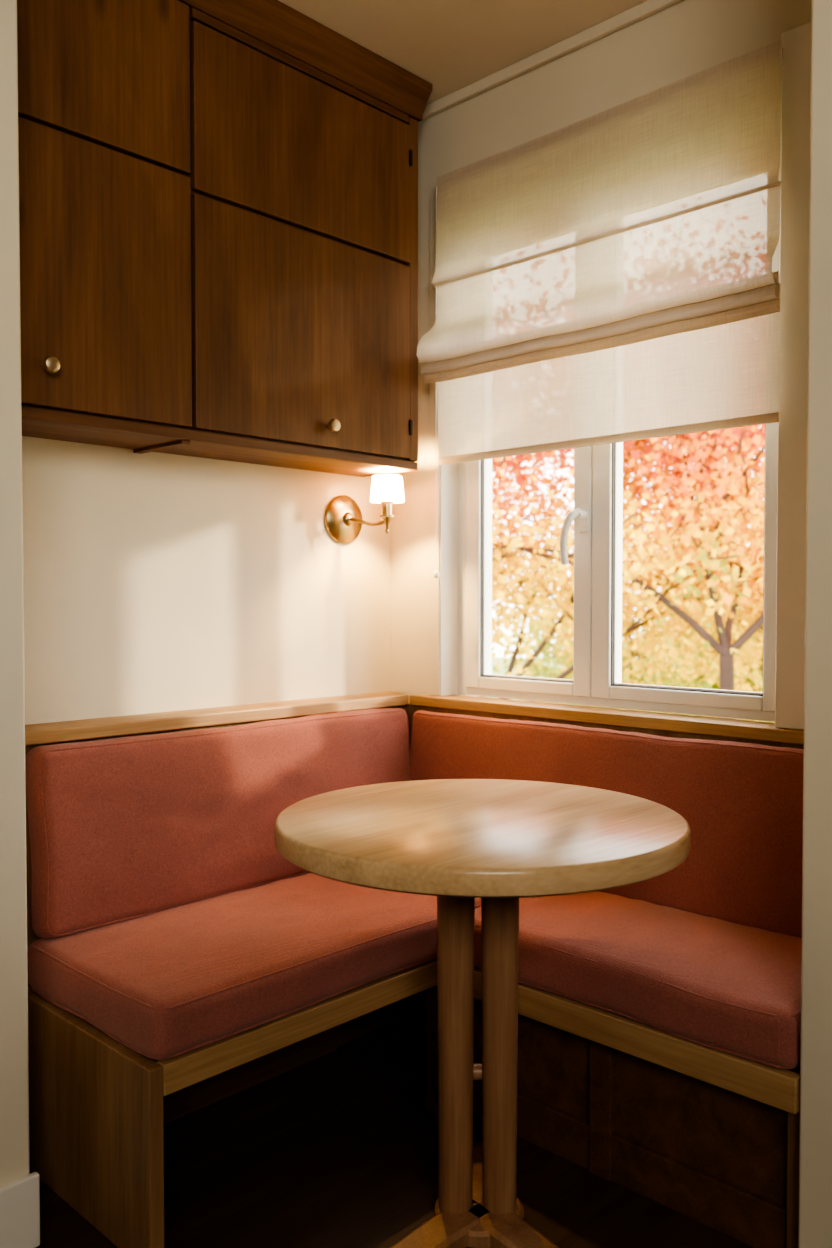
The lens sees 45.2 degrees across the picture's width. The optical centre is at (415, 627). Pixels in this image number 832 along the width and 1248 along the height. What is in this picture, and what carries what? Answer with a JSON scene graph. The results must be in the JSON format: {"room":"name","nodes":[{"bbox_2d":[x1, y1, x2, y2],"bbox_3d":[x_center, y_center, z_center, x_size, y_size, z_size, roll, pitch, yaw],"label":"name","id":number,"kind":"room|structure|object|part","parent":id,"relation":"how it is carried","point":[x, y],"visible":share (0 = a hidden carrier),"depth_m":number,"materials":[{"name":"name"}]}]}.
{"room":"breakfast nook","nodes":[
{"label":"breakfast nook","id":0,"kind":"room"},
{"bbox_2d":[0,0,29,1185],"bbox_3d":[-1.836,-0.141,0.825,0.400,2.515,2.915,2,2,44],"label":"wall","id":1,"kind":"structure","parent":0,"point":[14,1052],"depth_m":1.72,"materials":[{"name":"white paint"}]},
{"bbox_2d":[0,1172,39,1247],"bbox_3d":[-1.683,1.055,0.718,0.015,0.130,2.925,2,2,44],"label":"baseboard","id":2,"kind":"structure","parent":1,"relation":"attached to","point":[19,1198],"depth_m":1.74,"materials":[{"name":"white paint"}]},
{"bbox_2d":[22,436,390,724],"bbox_3d":[-1.587,-0.159,1.478,0.150,2.515,4.200,2,2,44],"label":"wall","id":3,"kind":"structure","parent":0,"point":[154,582],"depth_m":2.44,"materials":[{"name":"beige paint"}]},
{"bbox_2d":[17,0,432,476],"bbox_3d":[-0.457,-0.923,2.332,0.258,1.032,1.197,2,2,44],"label":"upper cabinet","id":4,"kind":"object","parent":3,"relation":"attached to","point":[218,199],"depth_m":2.22,"materials":[{"name":"brown wood"}]},
{"bbox_2d":[324,475,404,543],"bbox_3d":[-0.132,-0.322,2.727,0.201,0.177,0.138,2,2,44],"label":"wall sconce","id":5,"kind":"object","parent":3,"relation":"attached to","point":[343,520],"depth_m":2.75,"materials":[{"name":"gold metal"}]},
{"bbox_2d":[30,1009,752,1247],"bbox_3d":[0.124,1.194,-0.131,4.900,0.100,4.510,2,2,44],"label":"floor","id":6,"kind":"structure","parent":0,"point":[338,1148],"depth_m":1.98,"materials":[{"name":"brown wood"}]},
{"bbox_2d":[25,691,803,1247],"bbox_3d":[0.013,0.648,2.029,1.419,0.872,1.354,2,2,44],"label":"bench","id":7,"kind":"object","parent":6,"relation":"on","point":[710,1136],"visible":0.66,"depth_m":1.91,"materials":[{"name":"brown wood"}]},
{"bbox_3d":[-0.631,0.912,1.876,0.542,0.352,0.028,2,2,44],"label":"panel","id":8,"kind":"part","parent":7,"relation":"part of","materials":[{"name":"brown wood"}]},
{"bbox_3d":[-0.482,0.215,2.446,0.110,0.030,1.282,2,2,44],"label":"cap rail","id":9,"kind":"part","parent":7,"relation":"part of","materials":[{"name":"brown wood"}]},
{"bbox_3d":[-0.486,0.500,2.466,0.083,0.542,1.270,2,2,44],"label":"panel","id":10,"kind":"part","parent":7,"relation":"part of","materials":[{"name":"brown wood"}]},
{"bbox_2d":[27,873,480,1060],"bbox_3d":[-0.237,0.674,2.240,0.514,0.131,1.094,2,2,44],"label":"seat cushion","id":11,"kind":"object","parent":7,"relation":"on","point":[176,981],"visible":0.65,"depth_m":1.95,"materials":[{"name":"fabric"}]},
{"bbox_2d":[25,708,410,938],"bbox_3d":[-0.405,0.428,2.416,0.125,0.398,1.079,2,2,44],"label":"cushion","id":12,"kind":"object","parent":11,"relation":"on","point":[121,829],"visible":0.71,"depth_m":2.22,"materials":[{"name":"fabric"}]},
{"bbox_3d":[-0.187,0.761,1.959,0.025,0.054,0.715,2,2,44],"label":"rail","id":13,"kind":"part","parent":7,"relation":"part of","materials":[{"name":"brown wood"}]},
{"bbox_3d":[-0.350,0.908,2.407,0.020,0.330,1.127,2,2,44],"label":"recess panel","id":14,"kind":"part","parent":7,"relation":"part of","materials":[{"name":"brown wood"}]},
{"bbox_3d":[0.056,0.929,2.233,0.051,0.298,0.050,2,2,44],"label":"corner post","id":15,"kind":"part","parent":7,"relation":"part of","materials":[{"name":"brown wood"}]},
{"bbox_3d":[0.369,0.920,1.979,0.050,0.330,0.019,2,2,44],"label":"panel post","id":16,"kind":"part","parent":7,"relation":"part of","materials":[{"name":"brown wood"}]},
{"bbox_3d":[0.458,0.501,2.423,1.331,0.542,0.022,2,2,44],"label":"panel","id":17,"kind":"part","parent":7,"relation":"part of","materials":[{"name":"brown wood"}]},
{"bbox_3d":[0.487,0.216,2.428,1.308,0.028,0.104,2,2,44],"label":"cap rail","id":18,"kind":"part","parent":7,"relation":"part of","materials":[{"name":"brown wood"}]},
{"bbox_3d":[0.359,0.919,2.016,0.889,0.330,0.020,2,2,44],"label":"recess panel","id":19,"kind":"part","parent":7,"relation":"part of","materials":[{"name":"brown wood"}]},
{"bbox_3d":[0.349,0.764,1.928,0.789,0.060,0.025,2,2,44],"label":"rail","id":20,"kind":"part","parent":7,"relation":"part of","materials":[{"name":"brown wood"}]},
{"bbox_2d":[474,891,801,1068],"bbox_3d":[0.482,0.678,2.063,0.781,0.133,0.424,2,2,44],"label":"seat cushion","id":21,"kind":"object","parent":7,"relation":"on","point":[710,982],"visible":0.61,"depth_m":1.90,"materials":[{"name":"fabric"}]},
{"bbox_2d":[410,710,803,937],"bbox_3d":[0.446,0.432,2.359,1.263,0.390,0.086,2,2,44],"label":"cushion","id":22,"kind":"object","parent":21,"relation":"on","point":[741,803],"visible":0.55,"depth_m":2.17,"materials":[{"name":"fabric"}]},
{"bbox_3d":[0.651,0.947,1.703,0.030,0.292,0.024,2,2,44],"label":"panel post","id":23,"kind":"part","parent":7,"relation":"part of","materials":[{"name":"brown wood"}]},
{"bbox_2d":[275,779,690,1247],"bbox_3d":[0.116,0.714,1.831,0.740,0.750,0.740,2,2,44],"label":"round pedestal table","id":24,"kind":"object","parent":6,"relation":"on","point":[499,842],"visible":1,"depth_m":1.79,"materials":[{"name":"brown wood"}]},
{"bbox_3d":[0.073,0.735,1.831,0.069,0.681,0.069,2,2,44],"label":"leg","id":25,"kind":"part","parent":24,"relation":"part of","materials":[{"name":"brown wood"}]},
{"bbox_3d":[0.154,0.735,1.832,0.069,0.681,0.069,2,2,44],"label":"leg","id":26,"kind":"part","parent":24,"relation":"part of","materials":[{"name":"brown wood"}]},
{"bbox_2d":[278,0,647,104],"bbox_3d":[0.124,-1.420,-0.204,4.900,0.100,4.510,2,2,44],"label":"ceiling","id":27,"kind":"structure","parent":0,"point":[451,45],"depth_m":2.40,"materials":[{"name":"paint"}]},
{"bbox_2d":[391,0,811,702],"bbox_3d":[1.581,-0.158,1.448,4.750,2.515,0.160,2,2,44],"label":"wall","id":28,"kind":"structure","parent":0,"point":[684,39],"depth_m":2.56,"materials":[{"name":"beige paint"}]},
{"bbox_2d":[430,189,439,694],"bbox_3d":[0.053,-0.515,2.799,0.036,1.407,0.006,2,2,44],"label":"trim","id":29,"kind":"structure","parent":28,"relation":"attached to","point":[434,468],"depth_m":2.80,"materials":[{"name":"beige paint"}]},
{"bbox_2d":[439,463,457,695],"bbox_3d":[0.446,-0.456,2.476,0.987,1.311,0.072,2,2,44],"label":"lining","id":30,"kind":"object","parent":28,"relation":"attached to","point":[448,472],"visible":0.14,"depth_m":2.82,"materials":[{"name":"white paint"}]},
{"bbox_2d":[418,0,683,122],"bbox_3d":[0.430,-1.428,2.401,1.420,0.030,0.018,2,2,44],"label":"trim","id":31,"kind":"structure","parent":28,"relation":"attached to","point":[648,8],"depth_m":2.48,"materials":[{"name":"beige paint"}]},
{"bbox_2d":[458,139,780,721],"bbox_3d":[0.465,-0.455,2.496,0.983,1.310,0.152,2,2,44],"label":"window","id":32,"kind":"structure","parent":28,"relation":"in","point":[462,689],"depth_m":2.52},
{"bbox_2d":[480,460,572,682],"bbox_3d":[0.297,-0.448,2.675,0.319,1.176,0.008,2,2,44],"label":"gasket","id":33,"kind":"object","parent":32,"relation":"attached to","point":[482,461],"visible":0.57,"depth_m":2.79,"materials":[{"name":"rubber"}]},
{"bbox_2d":[483,459,572,680],"bbox_3d":[0.307,-0.448,2.685,0.313,1.170,0.020,2,2,44],"label":"bead","id":34,"kind":"object","parent":32,"relation":"attached to","point":[486,461],"visible":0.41,"depth_m":2.80},
{"bbox_3d":[0.311,-0.456,2.688,0.419,1.258,0.061,2,2,44],"label":"sash","id":35,"kind":"part","parent":32,"relation":"part of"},
{"bbox_3d":[0.389,-0.230,2.510,0.055,0.142,0.029,0,2,4],"label":"handle","id":36,"kind":"part","parent":32,"relation":"part of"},
{"bbox_3d":[0.389,-0.230,2.510,0.055,0.142,0.029,0,2,4],"label":"lever","id":37,"kind":"part","parent":32,"relation":"part of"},
{"bbox_2d":[579,505,589,532],"bbox_3d":[0.426,-0.276,2.531,0.028,0.070,0.011,2,2,44],"label":"plate","id":38,"kind":"object","parent":32,"relation":"attached to","point":[584,525],"depth_m":2.52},
{"bbox_2d":[575,510,587,519],"bbox_3d":[0.414,-0.285,2.517,0.026,0.026,0.026,2,2,44],"label":"hub","id":39,"kind":"object","parent":38,"relation":"attached to","point":[583,514],"depth_m":2.51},
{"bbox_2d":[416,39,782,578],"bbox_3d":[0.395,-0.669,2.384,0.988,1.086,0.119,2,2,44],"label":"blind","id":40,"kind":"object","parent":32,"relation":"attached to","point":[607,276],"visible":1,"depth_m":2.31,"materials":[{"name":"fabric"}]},
{"bbox_3d":[0.055,-0.676,2.729,0.005,1.040,0.004,2,2,44],"label":"cord","id":41,"kind":"part","parent":40,"relation":"part of","materials":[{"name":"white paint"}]},
{"bbox_3d":[0.642,-0.447,2.368,0.495,1.258,0.061,2,2,44],"label":"sash","id":42,"kind":"part","parent":32,"relation":"part of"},
{"bbox_2d":[614,442,761,693],"bbox_3d":[0.643,-0.439,2.361,0.394,1.170,0.020,2,2,44],"label":"bead","id":43,"kind":"object","parent":32,"relation":"attached to","point":[617,445],"visible":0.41,"depth_m":2.50},
{"bbox_2d":[611,443,764,695],"bbox_3d":[0.633,-0.439,2.350,0.400,1.176,0.008,2,2,44],"label":"gasket","id":44,"kind":"object","parent":32,"relation":"attached to","point":[613,444],"visible":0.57,"depth_m":2.49,"materials":[{"name":"rubber"}]},
{"bbox_2d":[775,21,811,729],"bbox_3d":[0.795,-0.511,2.071,0.084,1.444,0.022,2,2,44],"label":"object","id":45,"kind":"structure","parent":28,"relation":"attached to","point":[796,42],"depth_m":2.07,"materials":[{"name":"white paint"}]},
{"bbox_2d":[798,0,831,1247],"bbox_3d":[0.854,-0.166,1.724,0.180,2.515,0.455,2,2,44],"label":"wall","id":46,"kind":"structure","parent":0,"point":[815,1131],"depth_m":1.61,"materials":[{"name":"beige paint"}]},
{"label":"outside","id":47,"kind":"structure","parent":0,"visible":0},
{"bbox_2d":[478,657,667,701],"bbox_3d":[6.853,1.906,17.371,40.000,0.100,29.700,2,2,44],"label":"ground","id":48,"kind":"structure","parent":47,"point":[500,659],"depth_m":35.24,"materials":[{"name":"green plant"}]},
{"bbox_2d":[477,424,764,718],"bbox_3d":[2.072,-0.496,7.081,5.483,5.282,5.307,2,2,44],"label":"autumn tree","id":49,"kind":"object","parent":48,"relation":"on","point":[722,647],"visible":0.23,"depth_m":7.01,"materials":[{"name":"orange plant"}]},
{"bbox_2d":[479,424,774,722],"bbox_3d":[1.017,-0.600,8.148,6.194,5.434,4.956,0,2,16],"label":"autumn tree","id":50,"kind":"object","parent":48,"relation":"on","point":[734,519],"visible":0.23,"depth_m":7.29,"materials":[{"name":"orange plant"}]},
{"bbox_2d":[492,503,762,710],"bbox_3d":[3.312,0.330,12.868,5.232,4.578,5.026,1,2,25],"label":"autumn tree","id":51,"kind":"object","parent":48,"relation":"on","point":[537,666],"visible":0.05,"depth_m":12.40,"materials":[{"name":"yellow plant"}]},
{"bbox_2d":[617,525,766,721],"bbox_3d":[4.917,0.705,11.699,6.004,5.249,4.561,0,2,-11],"label":"autumn tree","id":52,"kind":"object","parent":48,"relation":"on","point":[705,684],"visible":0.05,"depth_m":10.68,"materials":[{"name":"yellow plant"}]}
]}

